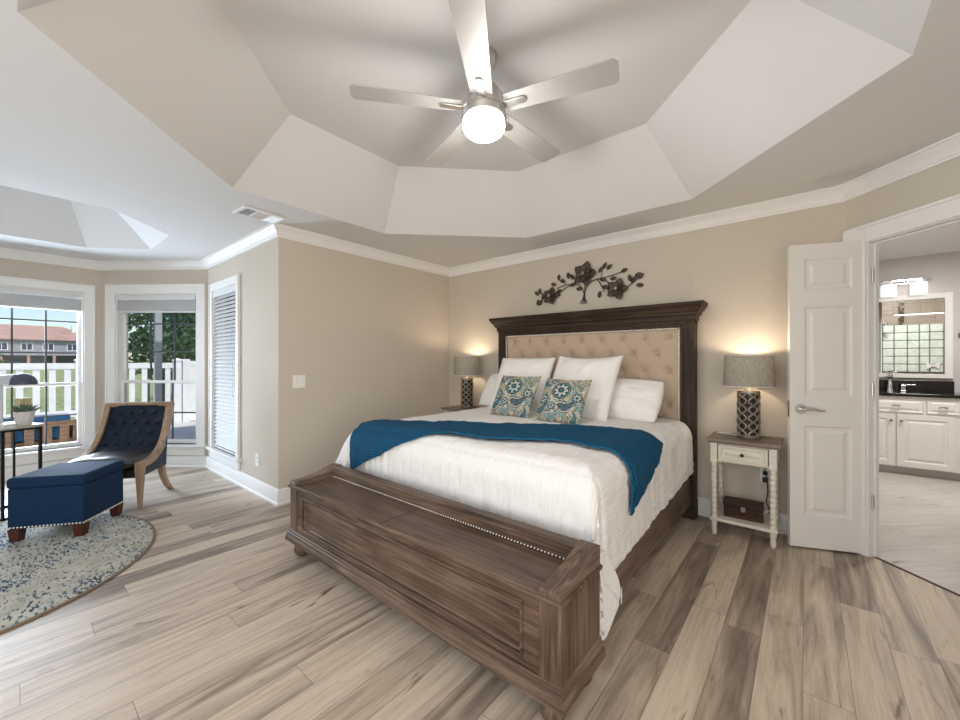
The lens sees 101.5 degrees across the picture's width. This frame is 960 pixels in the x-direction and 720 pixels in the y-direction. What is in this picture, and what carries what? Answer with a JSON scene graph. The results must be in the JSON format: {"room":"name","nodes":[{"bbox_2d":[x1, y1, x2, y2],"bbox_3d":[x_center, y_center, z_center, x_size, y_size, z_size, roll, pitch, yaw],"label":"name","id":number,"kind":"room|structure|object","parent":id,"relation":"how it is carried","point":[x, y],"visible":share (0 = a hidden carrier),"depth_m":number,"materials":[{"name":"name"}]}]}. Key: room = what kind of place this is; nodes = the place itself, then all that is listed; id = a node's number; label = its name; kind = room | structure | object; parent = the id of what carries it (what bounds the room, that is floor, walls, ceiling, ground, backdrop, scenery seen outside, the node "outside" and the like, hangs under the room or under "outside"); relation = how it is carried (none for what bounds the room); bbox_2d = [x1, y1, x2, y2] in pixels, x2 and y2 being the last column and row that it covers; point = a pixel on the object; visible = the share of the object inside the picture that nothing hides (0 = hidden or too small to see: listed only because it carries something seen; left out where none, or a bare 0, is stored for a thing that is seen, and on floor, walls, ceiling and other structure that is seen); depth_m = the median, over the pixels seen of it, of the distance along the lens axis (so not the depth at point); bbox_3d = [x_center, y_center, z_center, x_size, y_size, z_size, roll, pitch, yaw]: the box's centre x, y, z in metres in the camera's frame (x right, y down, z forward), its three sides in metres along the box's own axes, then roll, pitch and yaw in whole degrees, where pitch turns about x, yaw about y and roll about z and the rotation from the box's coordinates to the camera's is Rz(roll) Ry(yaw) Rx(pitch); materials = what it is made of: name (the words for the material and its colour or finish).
{"room":"bedroom","nodes":[
{"label":"bedroom","id":0,"kind":"room"},
{"bbox_2d":[0,258,100,466],"bbox_3d":[-5.172,-0.211,4.048,0.130,2.950,1.932,0,0,40],"label":"wall","id":1,"kind":"structure","parent":0,"point":[8,267],"depth_m":4.53,"materials":[{"name":"paint"}]},
{"bbox_2d":[0,276,94,466],"bbox_3d":[-5.012,0.115,4.201,0.180,2.008,1.313,0,0,40],"label":"window","id":2,"kind":"structure","parent":1,"relation":"in","point":[85,383],"depth_m":4.56,"materials":[{"name":"white paint"}]},
{"bbox_2d":[0,286,81,311],"bbox_3d":[-4.988,-0.504,4.181,0.067,0.556,1.053,0,0,40],"label":"window blind","id":3,"kind":"object","parent":2,"relation":"attached to","point":[10,299],"visible":1,"depth_m":4.32,"materials":[{"name":"white fabric"}]},
{"bbox_2d":[101,270,207,455],"bbox_3d":[-3.885,-0.211,4.744,1.313,2.950,0.130,0,0,2],"label":"wall","id":4,"kind":"structure","parent":0,"point":[107,276],"depth_m":4.68,"materials":[{"name":"paint"}]},
{"bbox_2d":[105,284,207,454],"bbox_3d":[-3.857,0.105,4.717,1.265,2.028,0.180,0,0,2],"label":"window","id":5,"kind":"structure","parent":4,"relation":"in","point":[116,324],"depth_m":4.68,"materials":[{"name":"white paint"}]},
{"bbox_2d":[116,295,195,341],"bbox_3d":[-3.858,-0.504,4.686,0.965,0.556,0.067,0,0,2],"label":"window blind","id":6,"kind":"object","parent":5,"relation":"attached to","point":[146,303],"visible":0.86,"depth_m":4.67,"materials":[{"name":"white fabric"}]},
{"bbox_2d":[5,455,787,534],"bbox_3d":[-1.523,1.193,4.066,8.221,0.142,2.195,0,0,5],"label":"baseboard","id":7,"kind":"structure","parent":4,"relation":"attached to","point":[277,497],"depth_m":4.03,"materials":[{"name":"white paint"}]},
{"bbox_2d":[208,237,278,488],"bbox_3d":[-2.479,-0.211,4.113,1.968,2.950,0.130,0,0,40],"label":"wall","id":8,"kind":"structure","parent":0,"point":[258,267],"depth_m":3.71,"materials":[{"name":"paint"}]},
{"bbox_2d":[206,274,240,470],"bbox_3d":[-2.760,0.120,4.314,0.950,1.998,0.180,0,0,40],"label":"window","id":9,"kind":"structure","parent":8,"relation":"in","point":[233,461],"depth_m":4.40,"materials":[{"name":"white paint"}]},
{"bbox_2d":[213,285,234,454],"bbox_3d":[-2.780,0.100,4.290,0.710,1.764,0.067,0,0,40],"label":"window blind","id":10,"kind":"object","parent":9,"relation":"attached to","point":[225,370],"visible":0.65,"depth_m":4.31,"materials":[{"name":"white plastic"}]},
{"bbox_2d":[256,453,258,465],"bbox_3d":[-2.112,0.939,3.717,0.072,0.116,0.010,0,0,40],"label":"wall outlet","id":11,"kind":"object","parent":8,"relation":"attached to","point":[257,455],"visible":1,"depth_m":3.71,"materials":[{"name":"white plastic"}]},
{"bbox_2d":[279,237,448,488],"bbox_3d":[-1.091,-0.211,4.344,0.130,2.950,2.260,0,0,40],"label":"wall","id":12,"kind":"structure","parent":0,"point":[368,338],"depth_m":3.96,"materials":[{"name":"paint"}]},
{"bbox_2d":[293,375,304,387],"bbox_3d":[-1.644,0.189,3.570,0.010,0.116,0.116,0,0,40],"label":"light switch","id":13,"kind":"object","parent":12,"relation":"attached to","point":[298,380],"visible":1,"depth_m":3.57,"materials":[{"name":"white plastic"}]},
{"bbox_2d":[0,0,959,267],"bbox_3d":[-1.430,-1.381,2.308,8.050,0.410,5.720,0,0,40],"label":"ceiling","id":14,"kind":"structure","parent":0,"point":[131,130],"depth_m":2.18,"materials":[{"name":"paint"}]},
{"bbox_2d":[232,205,286,223],"bbox_3d":[-1.772,-1.169,3.164,0.210,0.014,0.330,0,0,36],"label":"ceiling vent","id":15,"kind":"object","parent":14,"relation":"in","point":[246,211],"visible":1,"depth_m":3.15,"materials":[{"name":"white metal"}]},
{"bbox_2d":[349,0,619,165],"bbox_3d":[0.052,-1.373,2.067,1.290,0.427,1.244,0,0,40],"label":"ceiling fan","id":16,"kind":"object","parent":14,"relation":"hanging from","point":[484,118],"visible":1,"depth_m":1.93,"materials":[{"name":"silver metal"}]},
{"bbox_2d":[0,467,959,719],"bbox_3d":[0.150,1.324,2.996,9.800,0.120,9.200,0,0,40],"label":"floor","id":17,"kind":"structure","parent":0,"point":[221,618],"depth_m":1.80,"materials":[{"name":"brown wood"}]},
{"bbox_2d":[0,421,44,521],"bbox_3d":[-3.915,0.896,3.257,0.424,0.735,0.259,0,0,18],"label":"side table","id":18,"kind":"object","parent":17,"relation":"on","point":[3,430],"visible":0.53,"depth_m":3.11,"materials":[{"name":"black metal"}]},
{"bbox_2d":[0,373,37,426],"bbox_3d":[-3.776,0.316,3.182,0.285,0.427,0.147,0,0,-15],"label":"desk lamp","id":19,"kind":"object","parent":18,"relation":"on","point":[22,378],"visible":1,"depth_m":3.15,"materials":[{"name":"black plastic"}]},
{"bbox_2d":[14,397,31,407],"bbox_3d":[-3.858,0.421,3.314,0.072,0.215,0.072,0,0,10],"label":"box","id":20,"kind":"object","parent":18,"relation":"on","point":[18,401],"visible":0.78,"depth_m":3.28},
{"bbox_2d":[11,403,41,425],"bbox_3d":[-3.726,0.437,3.223,0.185,0.185,0.175,0,0,40],"label":"potted succulent","id":21,"kind":"object","parent":18,"relation":"on","point":[24,415],"visible":1,"depth_m":3.19,"materials":[{"name":"green plant"}]},
{"bbox_2d":[13,410,34,425],"bbox_3d":[-3.733,0.471,3.214,0.122,0.115,0.122,0,0,40],"label":"pot","id":22,"kind":"object","parent":21,"relation":"attached to","point":[21,417],"depth_m":3.18,"materials":[{"name":"white ceramic"}]},
{"bbox_2d":[0,514,155,633],"bbox_3d":[-3.137,1.258,2.218,2.016,0.010,2.016,0,0,40],"label":"rug","id":23,"kind":"object","parent":17,"relation":"on","point":[50,568],"visible":0.8,"depth_m":2.46,"materials":[{"name":"beige carpet"}]},
{"bbox_2d":[5,460,124,541],"bbox_3d":[-3.092,1.032,2.963,0.453,0.442,0.459,0,0,-13],"label":"ottoman","id":24,"kind":"object","parent":23,"relation":"on","point":[69,493],"visible":1,"depth_m":2.78,"materials":[{"name":"blue fabric"}]},
{"bbox_2d":[70,401,174,508],"bbox_3d":[-3.225,0.833,3.536,0.596,0.863,0.623,0,0,-13],"label":"armchair","id":25,"kind":"object","parent":17,"relation":"on","point":[136,434],"visible":0.87,"depth_m":3.65,"materials":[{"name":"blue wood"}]},
{"bbox_2d":[70,449,151,468],"bbox_3d":[-3.204,0.866,3.442,0.500,0.125,0.430,0,0,-13],"label":"seat cushion","id":26,"kind":"object","parent":25,"relation":"on","point":[131,458],"depth_m":3.38,"materials":[{"name":"fabric"}]},
{"bbox_2d":[441,405,479,412],"bbox_3d":[-0.170,0.906,4.613,0.438,0.715,0.364,0,0,40],"label":"nightstand","id":27,"kind":"object","parent":17,"relation":"on","point":[457,407],"visible":0.03,"depth_m":4.58,"materials":[{"name":"beige paint"}]},
{"bbox_2d":[454,356,480,407],"bbox_3d":[-0.152,0.247,4.619,0.323,0.604,0.323,0,0,40],"label":"table lamp","id":28,"kind":"object","parent":27,"relation":"on","point":[466,366],"visible":1,"depth_m":4.53,"materials":[{"name":"grey fabric"}]},
{"bbox_2d":[285,300,707,719],"bbox_3d":[0.245,0.399,2.887,2.103,1.730,2.449,0,0,40],"label":"bed","id":29,"kind":"object","parent":17,"relation":"on","point":[520,600],"visible":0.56,"depth_m":1.88,"materials":[{"name":"brown wood"}]},
{"bbox_2d":[335,406,693,640],"bbox_3d":[0.187,0.810,3.123,2.459,0.722,1.897,0,0,40],"label":"comforter","id":30,"kind":"object","parent":29,"relation":"on","point":[570,489],"visible":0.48,"depth_m":2.05,"materials":[{"name":"white fabric"}]},
{"bbox_2d":[479,374,497,405],"bbox_3d":[0.312,0.298,3.957,0.686,0.339,0.278,0,0,41],"label":"pillow","id":31,"kind":"object","parent":30,"relation":"on","point":[486,396],"visible":0.16,"depth_m":4.04,"materials":[{"name":"white fabric"}]},
{"bbox_2d":[349,419,662,515],"bbox_3d":[0.075,0.609,2.595,2.063,0.386,0.646,0,0,25],"label":"throw blanket","id":32,"kind":"object","parent":30,"relation":"on","point":[640,450],"visible":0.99,"depth_m":2.44,"materials":[{"name":"blue fabric"}]},
{"bbox_2d":[490,375,540,417],"bbox_3d":[0.295,0.297,3.325,0.409,0.333,0.225,0,0,42],"label":"throw pillow","id":33,"kind":"object","parent":30,"relation":"on","point":[515,395],"visible":1,"depth_m":3.26,"materials":[{"name":"multicoloured fabric"}]},
{"bbox_2d":[488,358,555,411],"bbox_3d":[0.390,0.220,3.737,0.600,0.499,0.298,0,0,38],"label":"pillow sham","id":34,"kind":"object","parent":30,"relation":"on","point":[520,367],"visible":0.49,"depth_m":3.69,"materials":[{"name":"white fabric"}]},
{"bbox_2d":[534,378,591,424],"bbox_3d":[0.626,0.304,2.993,0.401,0.320,0.218,0,0,44],"label":"throw pillow","id":35,"kind":"object","parent":30,"relation":"on","point":[563,401],"visible":0.98,"depth_m":2.92,"materials":[{"name":"multicoloured fabric"}]},
{"bbox_2d":[553,355,622,420],"bbox_3d":[0.839,0.213,3.280,0.600,0.523,0.335,0,0,43],"label":"pillow sham","id":36,"kind":"object","parent":30,"relation":"on","point":[603,372],"visible":0.56,"depth_m":3.15,"materials":[{"name":"white fabric"}]},
{"bbox_2d":[608,378,664,422],"bbox_3d":[1.137,0.316,3.235,0.693,0.336,0.295,0,0,43],"label":"pillow","id":37,"kind":"object","parent":30,"relation":"on","point":[637,400],"visible":0.49,"depth_m":3.06,"materials":[{"name":"white fabric"}]},
{"bbox_2d":[706,431,783,548],"bbox_3d":[1.933,0.914,2.864,0.438,0.700,0.364,0,0,40],"label":"nightstand","id":38,"kind":"object","parent":17,"relation":"on","point":[728,448],"visible":1,"depth_m":2.77,"materials":[{"name":"beige paint"}]},
{"bbox_2d":[723,495,763,522],"bbox_3d":[1.917,1.080,2.857,0.244,0.112,0.153,0,0,36],"label":"wooden box","id":39,"kind":"object","parent":38,"relation":"on","point":[734,507],"visible":1,"depth_m":2.81,"materials":[{"name":"brown wood"}]},
{"bbox_2d":[710,504,779,533],"bbox_3d":[1.934,1.148,2.866,0.398,0.022,0.328,0,0,40],"label":"shelf","id":40,"kind":"object","parent":38,"relation":"attached to","point":[765,526],"depth_m":2.78,"materials":[{"name":"beige paint"}]},
{"bbox_2d":[723,355,775,439],"bbox_3d":[1.965,0.262,2.872,0.323,0.604,0.323,0,0,40],"label":"table lamp","id":41,"kind":"object","parent":38,"relation":"on","point":[745,371],"visible":1,"depth_m":2.80,"materials":[{"name":"grey fabric"}]},
{"bbox_2d":[879,396,959,480],"bbox_3d":[5.240,0.830,4.191,2.200,0.868,0.586,0,0,40],"label":"vanity cabinet","id":42,"kind":"object","parent":17,"relation":"on","point":[919,436],"visible":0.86,"depth_m":4.25,"materials":[{"name":"paint"}]},
{"bbox_2d":[879,380,959,398],"bbox_3d":[5.246,0.314,4.199,2.240,0.160,0.565,0,0,40],"label":"countertop","id":43,"kind":"structure","parent":42,"relation":"on","point":[931,389],"depth_m":4.52,"materials":[{"name":"black stone"}]},
{"bbox_2d":[883,371,898,390],"bbox_3d":[4.834,0.238,4.646,0.180,0.243,0.090,0,0,-3],"label":"faucet","id":44,"kind":"object","parent":43,"relation":"on","point":[889,376],"visible":0.99,"depth_m":4.64,"materials":[{"name":"silver metal"}]},
{"bbox_2d":[900,384,915,390],"bbox_3d":[4.999,0.317,4.583,0.122,0.084,0.044,0,0,40],"label":"water tap","id":45,"kind":"object","parent":43,"relation":"on","point":[902,385],"visible":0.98,"depth_m":4.59,"materials":[{"name":"silver metal"}]},
{"bbox_2d":[449,202,845,514],"bbox_3d":[1.085,-0.211,3.921,3.757,2.950,0.130,0,0,40],"label":"wall","id":46,"kind":"structure","parent":0,"point":[740,269],"depth_m":3.21,"materials":[{"name":"paint"}]},
{"bbox_2d":[0,132,959,276],"bbox_3d":[-1.423,-1.131,2.316,7.860,0.100,5.553,0,0,40],"label":"trim","id":47,"kind":"structure","parent":46,"relation":"attached to","point":[947,149],"depth_m":3.57,"materials":[{"name":"white paint"}]},
{"bbox_2d":[535,261,643,305],"bbox_3d":[1.006,-0.765,3.837,1.135,0.411,0.076,0,0,40],"label":"wall art","id":48,"kind":"object","parent":46,"relation":"attached to","point":[616,288],"visible":1,"depth_m":3.80,"materials":[{"name":"brown metal"}]},
{"bbox_2d":[544,287,557,303],"bbox_3d":[0.733,-0.675,4.068,0.175,0.181,0.036,0,0,40],"label":"flower","id":49,"kind":"object","parent":48,"relation":"on","point":[551,291],"depth_m":4.07,"materials":[{"name":"brown metal"}]},
{"bbox_2d":[574,261,595,284],"bbox_3d":[1.023,-0.852,3.823,0.225,0.237,0.042,0,0,40],"label":"flower","id":50,"kind":"object","parent":48,"relation":"on","point":[580,277],"depth_m":3.83,"materials":[{"name":"brown metal"}]},
{"bbox_2d":[607,278,627,298],"bbox_3d":[1.267,-0.665,3.623,0.194,0.198,0.038,0,0,40],"label":"flower","id":51,"kind":"object","parent":48,"relation":"on","point":[616,288],"depth_m":3.62,"materials":[{"name":"brown metal"}]},
{"bbox_2d":[760,467,769,482],"bbox_3d":[2.145,0.859,2.948,0.072,0.116,0.010,0,0,40],"label":"wall outlet","id":52,"kind":"object","parent":46,"relation":"attached to","point":[762,469],"visible":0.48,"depth_m":2.95,"materials":[{"name":"white plastic"}]},
{"bbox_2d":[762,468,769,513],"bbox_3d":[2.125,0.856,2.915,0.056,0.546,0.061,0,0,-24],"label":"power cable","id":53,"kind":"object","parent":52,"relation":"attached to","point":[764,479],"visible":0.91,"depth_m":2.90,"materials":[{"name":"black plastic"}]},
{"bbox_2d":[846,157,959,229],"bbox_3d":[2.596,-0.211,1.867,0.070,2.950,1.618,0,0,-5],"label":"wall","id":54,"kind":"structure","parent":0,"point":[942,181],"depth_m":2.32,"materials":[{"name":"paint"}]},
{"bbox_2d":[788,240,873,552],"bbox_3d":[2.319,0.235,2.610,0.454,2.030,0.145,0,0,17],"label":"door","id":55,"kind":"structure","parent":54,"relation":"in","point":[825,279],"depth_m":2.60,"materials":[{"name":"paint"}]},
{"bbox_2d":[843,194,959,595],"bbox_3d":[2.564,0.194,2.077,0.104,2.141,1.187,0,0,-5],"label":"trim","id":56,"kind":"structure","parent":54,"relation":"attached to","point":[944,212],"depth_m":2.52,"materials":[{"name":"white paint"}]},
{"bbox_2d":[879,251,959,392],"bbox_3d":[5.654,-0.211,4.298,2.900,2.950,0.100,0,0,40],"label":"wall","id":57,"kind":"structure","parent":0,"point":[944,268],"depth_m":4.55,"materials":[{"name":"paint"}]},
{"bbox_2d":[879,278,932,296],"bbox_3d":[4.984,-0.874,4.712,0.600,0.195,0.120,0,0,40],"label":"vanity light","id":58,"kind":"object","parent":57,"relation":"attached to","point":[917,286],"visible":0.99,"depth_m":4.66,"materials":[{"name":"white glass"}]},
{"bbox_2d":[879,292,952,378],"bbox_3d":[5.035,-0.288,4.727,0.860,0.985,0.030,0,0,40],"label":"bathroom mirror","id":59,"kind":"object","parent":57,"relation":"attached to","point":[916,331],"visible":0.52,"depth_m":4.63,"materials":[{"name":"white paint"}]},
{"bbox_2d":[879,380,953,391],"bbox_3d":[4.967,0.296,4.785,1.060,0.125,0.020,0,0,40],"label":"backsplash","id":60,"kind":"structure","parent":57,"relation":"attached to","point":[929,386],"depth_m":4.60,"materials":[{"name":"black stone"}]},
{"bbox_2d":[879,223,959,259],"bbox_3d":[4.283,-1.296,2.649,3.000,0.120,4.450,0,0,40],"label":"ceiling","id":61,"kind":"structure","parent":0,"point":[946,239],"depth_m":4.17,"materials":[{"name":"paint"}]},
{"label":"outside","id":62,"kind":"structure","parent":0,"visible":0},
{"bbox_2d":[6,368,171,418],"bbox_3d":[-102.559,1.639,85.267,253.250,0.150,240.000,0,0,40],"label":"lawn","id":63,"kind":"structure","parent":62,"point":[27,391],"depth_m":19.30,"materials":[{"name":"green plant"}]},
{"bbox_2d":[0,324,76,362],"bbox_3d":[-90.424,-2.736,71.277,11.400,8.600,31.600,0,0,40],"label":"house","id":64,"kind":"structure","parent":63,"relation":"on","point":[26,338],"depth_m":74.53,"materials":[{"name":"paint"}]},
{"bbox_2d":[128,299,195,400],"bbox_3d":[-9.688,-0.565,12.087,2.309,4.270,2.961,0,0,12],"label":"leafy tree","id":65,"kind":"object","parent":63,"relation":"on","point":[135,343],"visible":0.39,"depth_m":11.71,"materials":[{"name":"green plant"}]},
{"bbox_2d":[163,319,195,369],"bbox_3d":[-11.295,-0.455,15.840,2.501,4.050,2.846,0,0,40],"label":"leafy tree","id":66,"kind":"object","parent":63,"relation":"on","point":[185,329],"visible":0.02,"depth_m":15.19,"materials":[{"name":"green plant"}]},
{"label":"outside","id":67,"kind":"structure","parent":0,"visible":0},
{"bbox_2d":[168,420,195,438],"bbox_3d":[-6.636,1.444,5.517,3.940,0.240,12.000,0,0,40],"label":"patio","id":68,"kind":"structure","parent":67,"point":[187,430],"depth_m":7.44,"materials":[{"name":"concrete"}]},
{"bbox_2d":[3,413,76,448],"bbox_3d":[-6.527,1.044,5.453,0.790,0.560,1.320,0,0,40],"label":"bench","id":69,"kind":"object","parent":68,"relation":"on","point":[60,429],"visible":0.59,"depth_m":5.49,"materials":[{"name":"brown wood"}]},
{"bbox_2d":[0,358,182,423],"bbox_3d":[-8.304,0.634,6.123,0.160,1.380,5.960,0,0,40],"label":"picket fence","id":70,"kind":"object","parent":68,"relation":"on","point":[19,367],"visible":0.43,"depth_m":7.12,"materials":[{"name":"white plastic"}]},
{"bbox_2d":[154,313,161,401],"bbox_3d":[-5.359,-0.176,6.537,0.160,3.000,0.160,0,0,40],"label":"porch post","id":71,"kind":"object","parent":68,"relation":"on","point":[157,316],"visible":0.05,"depth_m":6.51,"materials":[{"name":"grey paint"}]},
{"bbox_2d":[182,359,195,422],"bbox_3d":[-4.861,0.644,10.264,0.130,1.360,4.800,0,0,40],"label":"privacy fence","id":72,"kind":"object","parent":68,"relation":"on","point":[188,367],"visible":0.18,"depth_m":8.46,"materials":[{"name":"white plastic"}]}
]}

